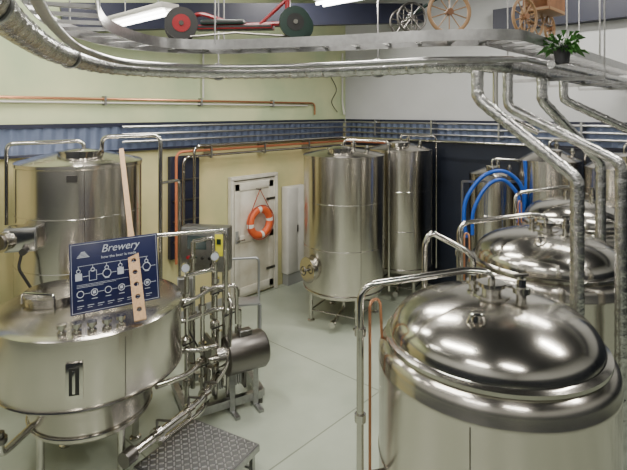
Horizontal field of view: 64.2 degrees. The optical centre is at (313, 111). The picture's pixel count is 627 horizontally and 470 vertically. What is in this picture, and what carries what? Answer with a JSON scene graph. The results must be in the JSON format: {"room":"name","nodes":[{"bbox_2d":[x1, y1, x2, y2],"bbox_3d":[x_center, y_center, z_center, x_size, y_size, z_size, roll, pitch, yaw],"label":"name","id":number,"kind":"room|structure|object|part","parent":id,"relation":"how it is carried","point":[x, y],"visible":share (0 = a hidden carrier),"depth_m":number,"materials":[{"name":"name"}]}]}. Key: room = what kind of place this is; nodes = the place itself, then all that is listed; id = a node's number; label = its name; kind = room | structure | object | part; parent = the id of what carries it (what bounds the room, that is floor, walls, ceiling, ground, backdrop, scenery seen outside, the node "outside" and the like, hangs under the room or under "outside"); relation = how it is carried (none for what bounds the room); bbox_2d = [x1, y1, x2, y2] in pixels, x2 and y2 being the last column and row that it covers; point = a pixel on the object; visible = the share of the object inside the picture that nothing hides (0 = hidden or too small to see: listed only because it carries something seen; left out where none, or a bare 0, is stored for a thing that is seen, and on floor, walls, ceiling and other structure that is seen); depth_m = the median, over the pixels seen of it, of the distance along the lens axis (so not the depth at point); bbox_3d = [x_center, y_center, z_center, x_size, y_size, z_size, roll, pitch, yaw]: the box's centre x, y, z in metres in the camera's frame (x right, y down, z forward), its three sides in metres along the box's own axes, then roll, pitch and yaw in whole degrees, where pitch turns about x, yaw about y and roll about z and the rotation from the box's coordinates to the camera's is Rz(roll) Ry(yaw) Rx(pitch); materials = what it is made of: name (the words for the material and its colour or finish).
{"room":"processing plant","nodes":[
{"label":"processing plant","id":0,"kind":"room"},
{"bbox_2d":[0,0,344,310],"bbox_3d":[-3.019,0.300,6.481,0.200,5.600,11.100,0,0,42],"label":"wall","id":1,"kind":"structure","parent":0,"point":[22,73],"depth_m":7.43,"materials":[{"name":"beige paint"}]},
{"bbox_2d":[0,95,315,114],"bbox_3d":[-3.045,-0.080,6.246,0.080,0.260,9.118,0,0,42],"label":"pipe","id":2,"kind":"object","parent":1,"relation":"attached to","point":[104,99],"visible":1,"depth_m":6.89,"materials":[{"name":"copper"}]},
{"bbox_2d":[0,119,344,158],"bbox_3d":[-2.957,0.340,6.357,0.060,0.390,10.600,0,0,42],"label":"corrugated wall panel","id":3,"kind":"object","parent":1,"relation":"attached to","point":[91,134],"depth_m":6.81,"materials":[{"name":"blue paint"}]},
{"bbox_2d":[168,155,198,259],"bbox_3d":[-1.924,1.400,7.444,0.100,1.500,0.500,0,0,42],"label":"board","id":4,"kind":"object","parent":1,"relation":"attached to","point":[171,159],"visible":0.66,"depth_m":7.37,"materials":[{"name":"blue paint"}]},
{"bbox_2d":[181,298,221,317],"bbox_3d":[-3.983,3.040,5.262,0.019,0.120,7.600,0,0,42],"label":"baseboard","id":5,"kind":"structure","parent":1,"relation":"attached to","point":[219,299],"depth_m":7.81,"materials":[{"name":"grey plastic"}]},
{"bbox_2d":[202,54,203,97],"bbox_3d":[-1.702,-0.610,7.716,0.028,0.780,0.028,0,0,-25],"label":"conduit","id":6,"kind":"object","parent":1,"relation":"attached to","point":[202,54],"visible":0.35,"depth_m":7.70,"materials":[{"name":"white paint"}]},
{"bbox_2d":[228,172,277,297],"bbox_3d":[-0.989,2.080,8.446,0.142,2.040,1.040,0,0,42],"label":"door","id":7,"kind":"structure","parent":1,"relation":"in","point":[242,195],"depth_m":8.39,"materials":[{"name":"paint"}]},
{"bbox_2d":[247,188,273,239],"bbox_3d":[-0.909,1.716,8.413,0.152,0.855,0.586,0,0,42],"label":"life ring","id":8,"kind":"object","parent":7,"relation":"attached to","point":[266,211],"visible":1,"depth_m":8.36,"materials":[{"name":"orange plastic"}]},
{"bbox_2d":[331,53,344,114],"bbox_3d":[0.494,-0.573,10.085,0.086,1.254,0.375,0,0,42],"label":"conduit","id":9,"kind":"object","parent":1,"relation":"attached to","point":[341,53],"visible":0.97,"depth_m":10.21,"materials":[{"name":"white paint"}]},
{"bbox_2d":[122,120,626,264],"bbox_3d":[1.036,1.175,6.692,5.495,2.050,4.880,0,0,42],"label":"pipes","id":10,"kind":"object","parent":1,"relation":"attached to","point":[261,146],"depth_m":8.13,"materials":[{"name":"galvanised steel"},{"name":"copper"}]},
{"bbox_2d":[0,272,431,469],"bbox_3d":[1.005,3.160,2.806,11.100,0.120,11.100,0,0,42],"label":"floor","id":11,"kind":"structure","parent":0,"point":[309,378],"depth_m":5.36,"materials":[{"name":"white tile"}]},
{"bbox_2d":[0,133,180,297],"bbox_3d":[-2.639,1.669,5.652,1.448,2.861,1.831,0,0,42],"label":"kettle","id":12,"kind":"object","parent":11,"relation":"on","point":[62,198],"visible":0.65,"depth_m":5.15,"materials":[{"name":"silver metal"}]},
{"bbox_2d":[0,278,181,469],"bbox_3d":[-1.957,2.319,4.392,1.539,1.562,1.560,0,0,42],"label":"lauter tun","id":13,"kind":"object","parent":11,"relation":"on","point":[88,377],"visible":0.92,"depth_m":3.87,"materials":[{"name":"silver metal"}]},
{"bbox_2d":[69,233,159,316],"bbox_3d":[-1.683,1.351,4.237,0.706,0.558,0.186,0,0,-33],"label":"sign board","id":14,"kind":"object","parent":13,"relation":"on","point":[99,276],"visible":0.99,"depth_m":4.17,"materials":[{"name":"blue plastic"}]},
{"bbox_2d":[119,148,145,321],"bbox_3d":[-1.653,1.010,4.518,0.099,1.280,1.334,0,0,-26],"label":"paddle","id":15,"kind":"object","parent":13,"relation":"on","point":[133,266],"visible":0.99,"depth_m":4.22,"materials":[{"name":"brown wood"}]},
{"bbox_2d":[118,228,264,468],"bbox_3d":[-1.299,2.145,4.984,1.028,1.909,2.177,0,0,28],"label":"process pipework skid","id":16,"kind":"object","parent":11,"relation":"on","point":[211,381],"visible":0.88,"depth_m":5.09,"materials":[{"name":"metal"}]},
{"bbox_2d":[133,419,259,469],"bbox_3d":[-0.954,2.969,4.149,0.740,0.263,0.720,0,0,29],"label":"step","id":17,"kind":"structure","parent":11,"relation":"on","point":[199,445],"depth_m":4.19,"materials":[{"name":"grey metal"}]},
{"bbox_2d":[181,223,231,368],"bbox_3d":[-1.222,2.200,5.703,0.550,1.800,0.214,0,0,9],"label":"control panel","id":18,"kind":"object","parent":11,"relation":"on","point":[202,249],"visible":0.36,"depth_m":5.63,"materials":[{"name":"metal"}]},
{"bbox_2d":[208,326,270,420],"bbox_3d":[-0.786,2.660,5.181,0.606,0.880,0.379,0,0,-30],"label":"pump","id":19,"kind":"object","parent":11,"relation":"on","point":[249,350],"visible":0.99,"depth_m":5.10,"materials":[{"name":"silver metal"}]},
{"bbox_2d":[232,256,261,333],"bbox_3d":[-0.902,2.516,6.402,0.476,1.168,0.555,0,0,-11],"label":"stand","id":20,"kind":"object","parent":11,"relation":"on","point":[251,300],"visible":0.4,"depth_m":6.61,"materials":[{"name":"silver metal"}]},
{"bbox_2d":[282,184,303,285],"bbox_3d":[-0.340,2.223,9.112,0.190,1.755,0.500,0,0,42],"label":"tall cabinet","id":21,"kind":"object","parent":11,"relation":"on","point":[293,195],"visible":0.73,"depth_m":8.97,"materials":[{"name":"white metal"}]},
{"bbox_2d":[300,139,389,330],"bbox_3d":[0.418,1.751,7.554,1.241,2.697,1.365,0,0,42],"label":"storage tank","id":22,"kind":"object","parent":11,"relation":"on","point":[344,199],"visible":0.97,"depth_m":7.08,"materials":[{"name":"silver metal"}]},
{"bbox_2d":[369,134,436,296],"bbox_3d":[1.478,1.742,8.674,1.101,2.717,1.226,0,0,42],"label":"storage tank","id":23,"kind":"object","parent":11,"relation":"on","point":[411,188],"visible":0.59,"depth_m":8.22,"materials":[{"name":"silver metal"}]},
{"bbox_2d":[355,267,623,469],"bbox_3d":[0.955,1.968,2.680,1.223,2.264,1.223,0,0,42],"label":"tank","id":24,"kind":"object","parent":11,"relation":"on","point":[488,373],"visible":1,"depth_m":2.27,"materials":[{"name":"silver metal"}]},
{"bbox_3d":[0.955,1.101,2.680,1.128,0.251,1.128,0,0,42],"label":"domed lid","id":25,"kind":"part","parent":24,"relation":"part of","materials":[{"name":"silver metal"}]},
{"bbox_2d":[469,158,517,251],"bbox_3d":[2.639,1.892,7.449,0.690,2.416,0.812,0,0,42],"label":"tank","id":26,"kind":"object","parent":11,"relation":"on","point":[497,200],"visible":0.37,"depth_m":7.22,"materials":[{"name":"silver metal"}]},
{"bbox_2d":[461,160,526,279],"bbox_3d":[2.551,1.889,6.728,0.958,2.422,0.699,0,0,0],"label":"hose","id":27,"kind":"object","parent":11,"relation":"on","point":[464,201],"visible":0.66,"depth_m":6.93,"materials":[{"name":"blue rubber"},{"name":"galvanised steel"}]},
{"bbox_2d":[455,212,614,357],"bbox_3d":[1.930,1.968,4.150,1.268,2.264,1.268,0,0,-43],"label":"tank","id":28,"kind":"object","parent":11,"relation":"on","point":[541,251],"visible":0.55,"depth_m":3.77,"materials":[{"name":"silver metal"}]},
{"bbox_3d":[1.930,1.109,4.150,1.182,0.266,1.182,0,0,42],"label":"domed lid","id":29,"kind":"part","parent":28,"relation":"part of","materials":[{"name":"silver metal"}]},
{"bbox_2d":[518,139,586,212],"bbox_3d":[3.317,1.742,7.072,0.841,2.716,0.970,0,0,42],"label":"storage tank","id":30,"kind":"object","parent":11,"relation":"on","point":[540,174],"visible":0.23,"depth_m":6.84,"materials":[{"name":"silver metal"}]},
{"bbox_2d":[513,185,614,247],"bbox_3d":[2.930,1.958,5.550,1.244,2.284,1.244,0,0,42],"label":"tank","id":31,"kind":"object","parent":11,"relation":"on","point":[555,207],"visible":0.25,"depth_m":5.37,"materials":[{"name":"silver metal"}]},
{"bbox_3d":[2.930,1.089,5.550,1.146,0.266,1.146,0,0,42],"label":"domed lid","id":32,"kind":"part","parent":31,"relation":"part of","materials":[{"name":"silver metal"}]},
{"bbox_2d":[584,143,626,203],"bbox_3d":[3.907,1.742,6.303,0.921,2.717,1.049,0,0,42],"label":"storage tank","id":33,"kind":"object","parent":11,"relation":"on","point":[589,173],"visible":0.16,"depth_m":6.21,"materials":[{"name":"silver metal"}]},
{"bbox_2d":[345,0,626,150],"bbox_3d":[4.680,0.300,6.831,10.700,5.600,0.200,0,0,42],"label":"wall","id":34,"kind":"structure","parent":0,"point":[435,96],"depth_m":8.71,"materials":[{"name":"white paint"}]},
{"bbox_2d":[59,2,423,31],"bbox_3d":[-0.550,-1.470,7.600,5.921,0.998,0.160,0,0,-32],"label":"rafter","id":35,"kind":"object","parent":34,"relation":"attached to","point":[343,14],"visible":0.64,"depth_m":7.42,"materials":[{"name":"blue paint"}]},
{"bbox_2d":[345,138,626,284],"bbox_3d":[4.603,1.820,6.745,10.698,2.560,0.030,0,0,42],"label":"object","id":36,"kind":"structure","parent":34,"relation":"attached to","point":[455,161],"depth_m":8.70,"materials":[{"name":"paint"}]},
{"bbox_2d":[346,119,626,150],"bbox_3d":[2.895,0.340,8.271,6.000,0.390,0.060,0,0,42],"label":"trim","id":37,"kind":"structure","parent":34,"relation":"attached to","point":[606,145],"depth_m":8.48,"materials":[{"name":"blue paint"}]},
{"bbox_2d":[493,0,626,29],"bbox_3d":[5.716,-1.475,5.607,7.480,0.350,0.190,0,0,42],"label":"beam","id":38,"kind":"structure","parent":34,"relation":"attached to","point":[588,9],"depth_m":7.20,"materials":[{"name":"blue paint"}]},
{"bbox_3d":[1.005,-2.550,2.806,11.100,0.100,11.100,0,0,42],"label":"ceiling","id":39,"kind":"structure","parent":0,"visible":0},
{"bbox_2d":[107,0,178,25],"bbox_3d":[-1.625,-1.682,4.710,1.013,1.635,0.184,0,0,42],"label":"lamp","id":40,"kind":"object","parent":39,"relation":"hanging from","point":[160,9],"visible":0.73,"depth_m":4.59,"materials":[{"name":"white paint"}]},
{"bbox_2d":[0,0,626,90],"bbox_3d":[0.816,-1.392,4.897,2.532,2.215,7.567,0,0,42],"label":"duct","id":41,"kind":"object","parent":39,"relation":"hanging from","point":[16,26],"visible":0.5,"depth_m":3.89,"materials":[{"name":"metal"}]},
{"bbox_2d":[422,72,539,287],"bbox_3d":[1.175,1.375,3.541,0.898,3.350,0.264,0,0,-23],"label":"pipe","id":42,"kind":"object","parent":41,"relation":"attached to","point":[531,129],"visible":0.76,"depth_m":3.40,"materials":[{"name":"grey metal"}]},
{"bbox_2d":[502,73,626,469],"bbox_3d":[1.814,1.290,3.656,0.832,3.180,0.094,0,0,34],"label":"pipe","id":43,"kind":"object","parent":41,"relation":"attached to","point":[620,169],"visible":0.8,"depth_m":3.43,"materials":[{"name":"metal"}]},
{"bbox_2d":[536,78,606,241],"bbox_3d":[2.375,1.290,4.579,0.877,3.180,0.113,0,0,-25],"label":"pipe","id":44,"kind":"object","parent":41,"relation":"attached to","point":[544,103],"visible":0.34,"depth_m":4.69,"materials":[{"name":"metal"}]},
{"bbox_2d":[558,81,626,132],"bbox_3d":[2.909,1.290,4.897,1.008,3.180,0.104,0,0,0],"label":"pipe","id":45,"kind":"object","parent":41,"relation":"attached to","point":[564,98],"visible":1,"depth_m":4.87,"materials":[{"name":"metal"}]},
{"bbox_2d":[20,0,626,75],"bbox_3d":[1.535,-1.491,4.503,7.213,2.018,1.846,0,0,-29],"label":"cable tray","id":46,"kind":"object","parent":39,"relation":"hanging from","point":[502,39],"visible":0.84,"depth_m":3.68,"materials":[{"name":"metal"}]},
{"bbox_2d":[164,0,312,38],"bbox_3d":[-0.609,-0.786,3.921,1.205,0.452,0.320,0,0,4],"label":"scooter","id":47,"kind":"object","parent":46,"relation":"on","point":[294,21],"visible":0.97,"depth_m":3.84,"materials":[{"name":"red metal"}]},
{"bbox_2d":[389,0,470,31],"bbox_3d":[0.828,-0.725,3.550,0.562,0.367,0.252,0,0,4],"label":"tricycle","id":48,"kind":"object","parent":46,"relation":"on","point":[449,11],"visible":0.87,"depth_m":3.49,"materials":[{"name":"brown"}]},
{"bbox_2d":[511,0,564,37],"bbox_3d":[1.707,-0.769,3.780,0.210,0.439,0.746,0,0,42],"label":"wooden cart","id":49,"kind":"object","parent":46,"relation":"on","point":[539,9],"visible":0.83,"depth_m":3.75,"materials":[{"name":"brown wood"}]},
{"bbox_2d":[29,0,626,90],"bbox_3d":[1.187,-1.387,4.798,7.805,2.225,2.621,0,0,-38],"label":"pipe","id":50,"kind":"object","parent":39,"relation":"attached to","point":[41,8],"visible":0.84,"depth_m":3.95,"materials":[{"name":"grey metal"}]},
{"bbox_2d":[471,71,584,316],"bbox_3d":[1.475,1.315,3.481,0.752,3.230,0.108,0,0,34],"label":"pipe","id":51,"kind":"object","parent":50,"relation":"attached to","point":[576,182],"visible":0.55,"depth_m":3.30,"materials":[{"name":"metal"}]},
{"bbox_2d":[537,30,588,63],"bbox_3d":[1.796,-0.465,3.619,0.353,0.230,0.304,0,0,42],"label":"potted plant","id":52,"kind":"object","parent":50,"relation":"on","point":[561,53],"visible":0.99,"depth_m":3.57,"materials":[{"name":"leaf"},{"name":"black plastic"},{"name":"soil"}]},
{"bbox_2d":[314,0,357,6],"bbox_3d":[0.385,-1.752,4.450,0.901,1.495,0.188,0,0,42],"label":"lamp","id":53,"kind":"object","parent":39,"relation":"hanging from","point":[325,3],"visible":1,"depth_m":4.63,"materials":[{"name":"white paint"}]}
]}

